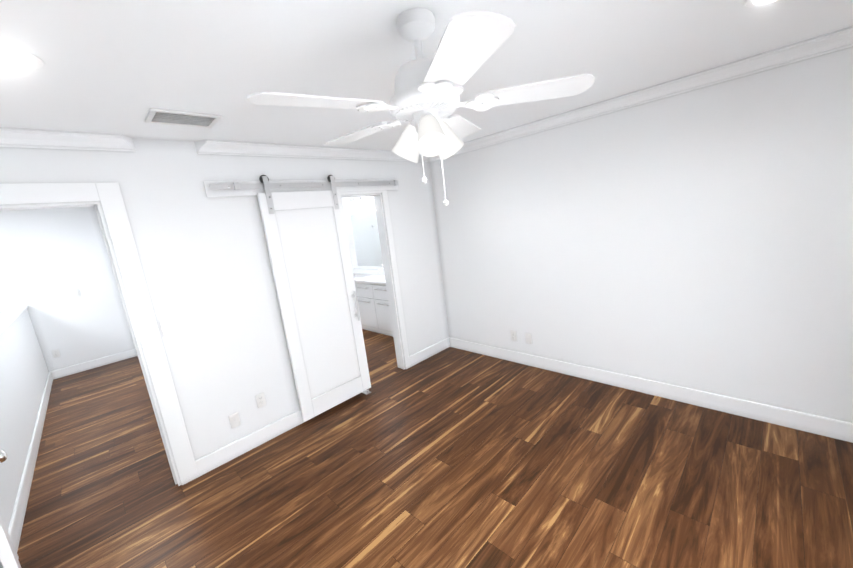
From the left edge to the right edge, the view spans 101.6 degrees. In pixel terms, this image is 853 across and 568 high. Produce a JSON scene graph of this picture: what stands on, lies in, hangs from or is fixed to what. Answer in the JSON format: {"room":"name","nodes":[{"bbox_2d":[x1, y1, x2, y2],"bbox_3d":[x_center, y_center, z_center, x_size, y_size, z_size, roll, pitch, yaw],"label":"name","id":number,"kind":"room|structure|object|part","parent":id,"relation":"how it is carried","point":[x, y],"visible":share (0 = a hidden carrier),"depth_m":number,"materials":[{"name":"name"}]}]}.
{"room":"empty bedroom","nodes":[
{"label":"empty bedroom","id":0,"kind":"room"},
{"bbox_2d":[0,222,51,529],"bbox_3d":[-4.223,0.309,3.344,4.640,2.550,0.174,4,15,45],"label":"wall","id":1,"kind":"structure","parent":0,"point":[25,367],"depth_m":3.54,"materials":[{"name":"paint"}]},
{"bbox_2d":[0,449,20,567],"bbox_3d":[-2.130,0.653,1.610,0.749,2.023,0.256,4,15,45],"label":"bedroom door","id":2,"kind":"structure","parent":1,"relation":"in","point":[8,558],"depth_m":1.48,"materials":[{"name":"white paint"}]},
{"bbox_2d":[8,371,55,551],"bbox_3d":[-4.029,1.475,3.610,4.380,0.130,0.028,4,15,45],"label":"baseboard","id":3,"kind":"structure","parent":1,"relation":"attached to","point":[17,519],"depth_m":2.78,"materials":[{"name":"paint"}]},
{"bbox_2d":[0,206,134,370],"bbox_3d":[-5.390,0.064,5.328,0.124,2.550,0.960,4,15,45],"label":"wall","id":4,"kind":"structure","parent":0,"point":[51,259],"depth_m":5.24,"materials":[{"name":"paint"}]},
{"bbox_2d":[52,349,59,357],"bbox_3d":[-5.520,1.036,5.181,0.010,0.115,0.070,4,15,45],"label":"outlet","id":5,"kind":"object","parent":4,"relation":"attached to","point":[55,353],"visible":1,"depth_m":5.18,"materials":[{"name":"white plastic"}]},
{"bbox_2d":[73,289,80,296],"bbox_3d":[-5.329,0.139,5.304,0.012,0.115,0.070,4,15,45],"label":"light switch","id":6,"kind":"object","parent":4,"relation":"attached to","point":[76,292],"visible":1,"depth_m":5.30,"materials":[{"name":"white plastic"}]},
{"bbox_2d":[52,349,135,378],"bbox_3d":[-5.225,1.254,5.490,0.014,0.130,0.960,4,15,45],"label":"baseboard","id":7,"kind":"structure","parent":4,"relation":"attached to","point":[84,366],"depth_m":5.47,"materials":[{"name":"paint"}]},
{"bbox_2d":[92,206,134,345],"bbox_3d":[-4.344,-0.005,5.042,7.000,2.550,0.120,4,15,45],"label":"wall","id":8,"kind":"structure","parent":0,"point":[93,208],"depth_m":5.58,"materials":[{"name":"paint"}]},
{"bbox_2d":[0,138,448,558],"bbox_3d":[-1.134,-0.032,3.209,0.120,2.550,4.410,4,15,45],"label":"wall","id":9,"kind":"structure","parent":0,"point":[205,263],"depth_m":2.69,"materials":[{"name":"paint"}]},
{"bbox_2d":[0,127,134,151],"bbox_3d":[-2.233,-0.801,1.911,0.078,0.086,0.986,4,15,45],"label":"crown molding","id":10,"kind":"structure","parent":9,"relation":"attached to","point":[9,137],"depth_m":2.02,"materials":[{"name":"paint"}]},
{"bbox_2d":[0,182,198,485],"bbox_3d":[-2.227,0.502,2.154,0.152,2.160,0.946,4,15,45],"label":"door frame","id":11,"kind":"structure","parent":9,"relation":"attached to","point":[115,227],"depth_m":2.30,"materials":[{"name":"paint"}]},
{"bbox_2d":[229,412,240,428],"bbox_3d":[-1.539,1.096,2.794,0.010,0.115,0.070,4,15,45],"label":"electrical outlet","id":12,"kind":"object","parent":9,"relation":"attached to","point":[234,418],"visible":1,"depth_m":2.79,"materials":[{"name":"white plastic"}]},
{"bbox_2d":[255,392,265,407],"bbox_3d":[-1.395,0.981,2.931,0.010,0.115,0.070,4,15,45],"label":"electrical outlet","id":13,"kind":"object","parent":9,"relation":"attached to","point":[260,400],"visible":1,"depth_m":2.93,"materials":[{"name":"white plastic"}]},
{"bbox_2d":[195,406,334,476],"bbox_3d":[-1.222,1.236,3.120,0.014,0.130,1.460,4,15,45],"label":"baseboard","id":14,"kind":"structure","parent":9,"relation":"attached to","point":[223,455],"depth_m":2.86,"materials":[{"name":"paint"}]},
{"bbox_2d":[203,175,397,421],"bbox_3d":[-0.827,0.066,3.351,0.124,2.164,1.870,4,15,45],"label":"barn door","id":15,"kind":"structure","parent":9,"relation":"in","point":[308,246],"depth_m":3.17,"materials":[{"name":"paint"}]},
{"bbox_3d":[-0.962,-0.897,3.186,0.064,0.115,1.870,4,15,45],"label":"barn door track rail","id":16,"kind":"part","parent":15,"relation":"part of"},
{"bbox_2d":[194,140,427,161],"bbox_3d":[-0.823,-1.236,3.291,0.078,0.086,2.354,4,15,45],"label":"crown molding","id":17,"kind":"structure","parent":9,"relation":"attached to","point":[212,147],"depth_m":2.96,"materials":[{"name":"paint"}]},
{"bbox_2d":[340,190,409,395],"bbox_3d":[-0.637,0.049,3.701,0.136,2.090,0.800,4,15,45],"label":"door frame","id":18,"kind":"structure","parent":9,"relation":"attached to","point":[389,266],"depth_m":3.88,"materials":[{"name":"paint"}]},
{"bbox_2d":[409,338,447,366],"bbox_3d":[0.038,0.848,4.353,0.014,0.130,0.690,4,15,45],"label":"baseboard","id":19,"kind":"structure","parent":9,"relation":"attached to","point":[441,345],"depth_m":4.33,"materials":[{"name":"paint"}]},
{"bbox_2d":[341,197,383,269],"bbox_3d":[-0.697,-0.519,5.750,2.900,2.440,0.120,4,15,45],"label":"wall","id":20,"kind":"structure","parent":0,"point":[348,211],"depth_m":6.13,"materials":[{"name":"paint"}]},
{"bbox_2d":[348,196,373,208],"bbox_3d":[-0.977,-1.348,5.606,1.020,0.204,0.128,4,15,45],"label":"vanity light","id":21,"kind":"object","parent":20,"relation":"attached to","point":[361,203],"visible":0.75,"depth_m":5.67,"materials":[{"name":"white glass"}]},
{"bbox_2d":[350,211,382,265],"bbox_3d":[-0.867,-0.737,5.762,1.180,0.900,0.006,4,15,45],"label":"bathroom mirror","id":22,"kind":"object","parent":20,"relation":"attached to","point":[366,238],"visible":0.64,"depth_m":5.90,"materials":[{"name":"clear glass"}]},
{"bbox_2d":[353,268,384,275],"bbox_3d":[-0.731,-0.193,5.782,1.720,0.080,0.019,4,15,45],"label":"backsplash","id":23,"kind":"structure","parent":20,"relation":"attached to","point":[379,272],"depth_m":5.93,"materials":[{"name":"white stone"}]},
{"bbox_2d":[0,0,852,150],"bbox_3d":[-3.139,-1.074,3.093,11.500,0.210,7.300,4,15,45],"label":"ceiling","id":24,"kind":"structure","parent":0,"point":[122,67],"depth_m":1.57,"materials":[{"name":"paint"}]},
{"bbox_2d":[0,45,43,69],"bbox_3d":[-1.486,-0.796,1.227,0.188,0.010,0.188,4,15,45],"label":"recessed light","id":25,"kind":"object","parent":24,"relation":"in","point":[14,58],"visible":0.98,"depth_m":1.25,"materials":[{"name":"paint"}]},
{"bbox_2d":[145,108,221,127],"bbox_3d":[-1.409,-0.956,2.021,0.240,0.017,0.340,4,15,45],"label":"ceiling vent","id":26,"kind":"object","parent":24,"relation":"in","point":[168,117],"visible":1,"depth_m":2.00,"materials":[{"name":"white plastic"}]},
{"bbox_2d":[247,8,594,145],"bbox_3d":[-0.052,-0.779,1.353,1.176,0.425,1.203,4,15,45],"label":"ceiling fan","id":27,"kind":"object","parent":24,"relation":"hanging from","point":[470,44],"visible":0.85,"depth_m":1.23,"materials":[{"name":"white"}]},
{"bbox_2d":[410,112,441,126],"bbox_3d":[0.003,-0.632,1.370,0.135,0.057,0.133,4,15,45],"label":"ceiling fan light kit","id":28,"kind":"object","parent":27,"relation":"attached to","point":[412,122],"visible":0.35,"depth_m":1.35,"materials":[{"name":"white"}]},
{"bbox_2d":[418,124,427,182],"bbox_3d":[-0.017,-0.501,1.338,0.022,0.218,0.025,0,13,33],"label":"pull chain","id":29,"kind":"object","parent":28,"relation":"hanging from","point":[425,180],"depth_m":1.35,"materials":[{"name":"white metal"}]},
{"bbox_2d":[392,115,463,162],"bbox_3d":[0.013,-0.573,1.392,0.294,0.150,0.286,4,15,45],"label":"shades","id":30,"kind":"object","parent":28,"relation":"attached to","point":[433,137],"visible":0.96,"depth_m":1.36,"materials":[{"name":"white glass"}]},
{"bbox_2d":[441,155,448,205],"bbox_3d":[0.060,-0.464,1.352,0.021,0.313,0.025,-13,12,-28],"label":"pull chain","id":31,"kind":"object","parent":28,"relation":"hanging from","point":[446,202],"depth_m":1.37,"materials":[{"name":"white metal"}]},
{"bbox_2d":[744,0,778,7],"bbox_3d":[1.413,-1.177,1.409,0.188,0.010,0.188,4,15,45],"label":"recessed light","id":32,"kind":"object","parent":24,"relation":"in","point":[752,3],"visible":0.98,"depth_m":1.47,"materials":[{"name":"paint"}]},
{"bbox_2d":[17,329,852,567],"bbox_3d":[-2.838,1.457,3.583,11.500,0.100,7.300,4,15,45],"label":"floor","id":33,"kind":"structure","parent":0,"point":[450,457],"depth_m":2.27,"materials":[{"name":"brown wood"}]},
{"bbox_2d":[354,280,392,335],"bbox_3d":[-0.836,0.337,5.716,1.700,0.815,0.484,4,15,45],"label":"bathroom vanity","id":34,"kind":"object","parent":33,"relation":"on","point":[372,296],"depth_m":5.39,"materials":[{"name":"paint"}]},
{"bbox_2d":[353,272,385,283],"bbox_3d":[-0.881,-0.088,5.639,1.720,0.053,0.469,4,15,45],"label":"countertop","id":35,"kind":"structure","parent":34,"relation":"on","point":[361,277],"depth_m":5.53,"materials":[{"name":"white stone"}]},
{"bbox_2d":[430,47,852,422],"bbox_3d":[1.665,-0.267,2.990,4.120,2.440,0.120,4,15,45],"label":"wall","id":36,"kind":"structure","parent":0,"point":[701,239],"depth_m":2.62,"materials":[{"name":"paint"}]},
{"bbox_2d":[511,331,516,340],"bbox_3d":[0.970,0.579,3.872,0.070,0.115,0.010,4,15,45],"label":"electrical outlet","id":37,"kind":"object","parent":36,"relation":"attached to","point":[513,336],"visible":1,"depth_m":3.87,"materials":[{"name":"white plastic"}]},
{"bbox_2d":[525,333,531,343],"bbox_3d":[1.097,0.588,3.745,0.070,0.115,0.010,4,15,45],"label":"outlet","id":38,"kind":"object","parent":36,"relation":"attached to","point":[528,338],"visible":1,"depth_m":3.74,"materials":[{"name":"white plastic"}]},
{"bbox_2d":[428,26,852,161],"bbox_3d":[1.417,-1.396,2.743,4.000,0.086,0.078,4,15,45],"label":"crown molding","id":39,"kind":"structure","parent":36,"relation":"attached to","point":[841,39],"depth_m":2.38,"materials":[{"name":"paint"}]},
{"bbox_2d":[448,337,852,442],"bbox_3d":[1.710,0.871,3.204,4.000,0.130,0.014,4,15,45],"label":"baseboard","id":40,"kind":"structure","parent":36,"relation":"attached to","point":[822,425],"depth_m":2.81,"materials":[{"name":"paint"}]}
]}

